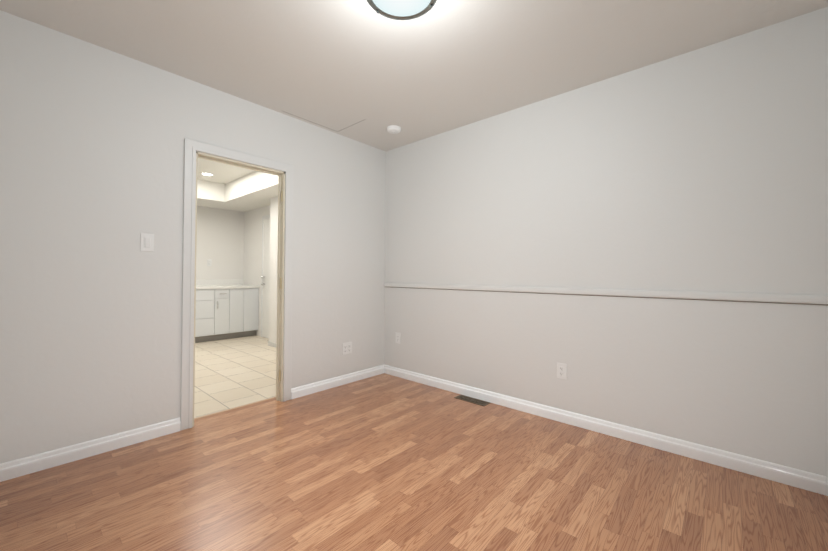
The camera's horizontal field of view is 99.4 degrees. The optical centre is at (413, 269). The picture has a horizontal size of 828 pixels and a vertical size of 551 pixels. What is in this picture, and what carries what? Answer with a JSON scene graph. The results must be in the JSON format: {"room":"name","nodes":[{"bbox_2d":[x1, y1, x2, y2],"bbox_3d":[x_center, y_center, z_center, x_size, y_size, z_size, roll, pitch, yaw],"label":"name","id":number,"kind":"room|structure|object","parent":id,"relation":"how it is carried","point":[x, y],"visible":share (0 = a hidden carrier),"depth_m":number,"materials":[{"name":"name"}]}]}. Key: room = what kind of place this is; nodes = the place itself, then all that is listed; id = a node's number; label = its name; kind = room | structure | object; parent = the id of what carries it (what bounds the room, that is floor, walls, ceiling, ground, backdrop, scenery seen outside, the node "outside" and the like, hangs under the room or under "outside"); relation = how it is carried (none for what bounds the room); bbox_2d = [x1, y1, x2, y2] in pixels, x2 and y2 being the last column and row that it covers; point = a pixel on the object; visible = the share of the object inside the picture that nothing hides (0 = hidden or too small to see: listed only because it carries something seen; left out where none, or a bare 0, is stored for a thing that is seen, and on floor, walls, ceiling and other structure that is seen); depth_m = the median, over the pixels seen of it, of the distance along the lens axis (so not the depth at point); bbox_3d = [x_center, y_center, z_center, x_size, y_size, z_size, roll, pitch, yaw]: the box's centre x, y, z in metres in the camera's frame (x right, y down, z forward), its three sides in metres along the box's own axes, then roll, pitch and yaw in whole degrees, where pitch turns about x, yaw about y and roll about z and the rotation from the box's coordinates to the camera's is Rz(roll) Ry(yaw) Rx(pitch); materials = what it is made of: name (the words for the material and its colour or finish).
{"room":"empty room","nodes":[
{"label":"empty room","id":0,"kind":"room"},
{"bbox_2d":[0,10,385,463],"bbox_3d":[-1.387,-0.114,2.737,0.085,2.440,3.290,0,-1,42],"label":"wall","id":1,"kind":"structure","parent":0,"point":[92,136],"depth_m":2.18,"materials":[{"name":"paint"}]},
{"bbox_2d":[0,417,180,481],"bbox_3d":[-1.987,1.050,1.978,0.017,0.088,1.157,0,-1,42],"label":"baseboard","id":2,"kind":"structure","parent":1,"relation":"attached to","point":[42,461],"depth_m":2.04,"materials":[{"name":"white wood"}]},
{"bbox_2d":[140,233,153,251],"bbox_3d":[-1.730,-0.180,2.279,0.012,0.118,0.072,0,-1,42],"label":"light switch","id":3,"kind":"object","parent":1,"relation":"attached to","point":[146,241],"visible":1,"depth_m":2.27,"materials":[{"name":"white plastic"}]},
{"bbox_2d":[194,397,275,419],"bbox_3d":[-1.433,1.105,2.807,0.028,0.004,0.785,0,-1,42],"label":"trim","id":4,"kind":"structure","parent":1,"relation":"attached to","point":[233,408],"depth_m":2.80,"materials":[{"name":"brown wood"}]},
{"bbox_2d":[180,138,293,429],"bbox_3d":[-1.363,0.099,2.763,0.126,2.016,0.818,0,-1,42],"label":"door frame","id":5,"kind":"structure","parent":1,"relation":"attached to","point":[191,147],"depth_m":2.63,"materials":[{"name":"white paint"}]},
{"bbox_2d":[291,365,383,398],"bbox_3d":[-0.699,1.075,3.428,0.017,0.088,1.082,0,-1,42],"label":"baseboard","id":6,"kind":"structure","parent":1,"relation":"attached to","point":[300,391],"depth_m":3.36,"materials":[{"name":"white wood"}]},
{"bbox_2d":[342,342,351,354],"bbox_3d":[-0.661,0.775,3.480,0.009,0.115,0.116,0,-1,42],"label":"electrical outlet","id":7,"kind":"object","parent":1,"relation":"attached to","point":[347,348],"visible":1,"depth_m":3.48,"materials":[{"name":"white plastic"}]},
{"bbox_2d":[196,206,243,279],"bbox_3d":[-4.158,-0.288,5.462,0.085,2.820,3.080,0,-1,42],"label":"wall","id":8,"kind":"structure","parent":0,"point":[220,239],"depth_m":6.21,"materials":[{"name":"white paint"}]},
{"bbox_2d":[207,259,211,265],"bbox_3d":[-3.542,-0.126,6.083,0.009,0.115,0.070,0,-1,42],"label":"electrical outlet","id":9,"kind":"object","parent":8,"relation":"attached to","point":[209,262],"visible":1,"depth_m":6.08,"materials":[{"name":"white plastic"}]},
{"bbox_2d":[196,279,242,286],"bbox_3d":[-3.791,0.209,5.788,0.020,0.100,1.916,0,-1,42],"label":"backsplash","id":10,"kind":"structure","parent":8,"relation":"attached to","point":[211,282],"depth_m":6.10,"materials":[{"name":"white tile"}]},
{"bbox_2d":[197,158,277,211],"bbox_3d":[-2.701,-1.297,4.186,3.795,0.385,2.910,0,-1,42],"label":"ceiling","id":11,"kind":"structure","parent":0,"point":[230,187],"depth_m":5.27,"materials":[{"name":"white paint"}]},
{"bbox_2d":[200,172,213,175],"bbox_3d":[-2.973,-1.377,5.051,0.170,0.006,0.170,0,-1,42],"label":"recessed light","id":12,"kind":"object","parent":11,"relation":"in","point":[206,174],"visible":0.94,"depth_m":5.06,"materials":[{"name":"white"}]},
{"bbox_2d":[243,196,277,342],"bbox_3d":[-1.799,-0.276,5.196,3.795,2.820,0.345,0,-1,42],"label":"wall","id":13,"kind":"structure","parent":0,"point":[252,247],"depth_m":6.06,"materials":[{"name":"white paint"}]},
{"bbox_2d":[261,215,269,337],"bbox_3d":[-2.322,0.107,5.719,0.775,2.060,0.074,0,-1,42],"label":"kitchen door","id":14,"kind":"structure","parent":13,"relation":"in","point":[265,277],"depth_m":5.90,"materials":[{"name":"white paint"}]},
{"bbox_2d":[268,341,276,347],"bbox_3d":[-1.686,1.100,4.834,1.355,0.060,0.010,0,-1,42],"label":"baseboard","id":15,"kind":"structure","parent":13,"relation":"attached to","point":[272,344],"depth_m":5.18,"materials":[{"name":"white wood"}]},
{"bbox_2d":[0,335,827,550],"bbox_3d":[-1.573,1.157,2.940,7.290,0.101,3.380,0,-1,42],"label":"floor","id":16,"kind":"structure","parent":0,"point":[384,462],"depth_m":1.78,"materials":[{"name":"laminate"}]},
{"bbox_2d":[195,291,214,342],"bbox_3d":[-3.624,0.711,5.510,0.636,0.830,0.697,0,-1,42],"label":"base cabinet","id":17,"kind":"object","parent":16,"relation":"on","point":[205,300],"depth_m":5.47,"materials":[{"name":"white paint"}]},
{"bbox_2d":[196,283,250,290],"bbox_3d":[-3.556,0.278,5.577,0.652,0.040,1.916,0,-1,42],"label":"countertop","id":18,"kind":"structure","parent":17,"relation":"on","point":[221,285],"depth_m":5.65,"materials":[{"name":"white stone"}]},
{"bbox_2d":[215,287,230,339],"bbox_3d":[-3.319,0.717,5.853,0.636,0.830,0.222,0,-1,42],"label":"base cabinet","id":19,"kind":"object","parent":16,"relation":"on","point":[226,308],"depth_m":5.66,"materials":[{"name":"white paint"}]},
{"bbox_2d":[231,287,246,337],"bbox_3d":[-3.170,0.720,6.021,0.636,0.830,0.226,0,-1,42],"label":"base cabinet","id":20,"kind":"object","parent":16,"relation":"on","point":[238,294],"depth_m":5.83,"materials":[{"name":"white paint"}]},
{"bbox_2d":[243,287,258,336],"bbox_3d":[-3.012,0.723,6.199,0.636,0.830,0.252,0,-1,42],"label":"base cabinet","id":21,"kind":"object","parent":16,"relation":"on","point":[250,317],"depth_m":6.00,"materials":[{"name":"white paint"}]},
{"bbox_2d":[454,395,489,405],"bbox_3d":[0.498,1.119,3.020,0.300,0.005,0.105,0,-1,42],"label":"floor vent","id":22,"kind":"object","parent":16,"relation":"in","point":[473,400],"visible":1,"depth_m":3.01,"materials":[{"name":"grey metal"}]},
{"bbox_2d":[0,0,827,150],"bbox_3d":[-0.136,-1.389,1.649,3.410,0.100,3.290,0,-1,42],"label":"ceiling","id":23,"kind":"structure","parent":0,"point":[441,66],"depth_m":2.08,"materials":[{"name":"paint"}]},
{"bbox_2d":[283,111,365,131],"bbox_3d":[-0.765,-1.327,3.012,0.410,0.002,0.565,0,-1,42],"label":"attic hatch","id":24,"kind":"object","parent":23,"relation":"attached to","point":[323,126],"visible":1,"depth_m":3.17,"materials":[{"name":"beige paint"}]},
{"bbox_2d":[386,125,400,133],"bbox_3d":[-0.188,-1.301,3.272,0.134,0.038,0.134,0,-1,42],"label":"smoke detector","id":25,"kind":"object","parent":23,"relation":"attached to","point":[393,129],"visible":1,"depth_m":3.24,"materials":[{"name":"white plastic"}]},
{"bbox_2d":[367,0,436,19],"bbox_3d":[-0.057,-1.282,1.576,0.339,0.113,0.339,0,-1,42],"label":"ceiling light","id":26,"kind":"object","parent":23,"relation":"attached to","point":[402,9],"visible":1,"depth_m":1.65,"materials":[{"name":"white glass"}]},
{"bbox_2d":[384,7,827,476],"bbox_3d":[0.952,-0.099,2.803,3.325,2.440,0.085,0,-1,42],"label":"wall","id":27,"kind":"structure","parent":0,"point":[704,168],"depth_m":2.26,"materials":[{"name":"paint"}]},
{"bbox_2d":[396,332,400,343],"bbox_3d":[-0.170,0.721,3.723,0.070,0.115,0.009,0,-1,42],"label":"outlet","id":28,"kind":"object","parent":27,"relation":"attached to","point":[398,335],"visible":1,"depth_m":3.71,"materials":[{"name":"white plastic"}]},
{"bbox_2d":[557,363,566,379],"bbox_3d":[1.093,0.748,2.600,0.070,0.115,0.009,0,-1,42],"label":"electrical outlet","id":29,"kind":"object","parent":27,"relation":"attached to","point":[561,370],"visible":1,"depth_m":2.60,"materials":[{"name":"white plastic"}]},
{"bbox_2d":[384,365,827,495],"bbox_3d":[0.879,1.077,2.779,3.240,0.088,0.017,0,-1,42],"label":"baseboard","id":30,"kind":"structure","parent":27,"relation":"attached to","point":[805,480],"depth_m":2.24,"materials":[{"name":"white wood"}]},
{"bbox_3d":[-1.208,-0.140,0.435,3.240,2.440,0.085,0,-1,42],"label":"wall","id":31,"kind":"structure","parent":0,"visible":0},
{"bbox_2d":[384,282,827,305],"bbox_3d":[0.886,0.156,2.788,3.236,0.053,0.019,0,-1,42],"label":"trim","id":32,"kind":"structure","parent":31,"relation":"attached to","point":[803,299],"depth_m":2.23,"materials":[{"name":"paint"}]}
]}

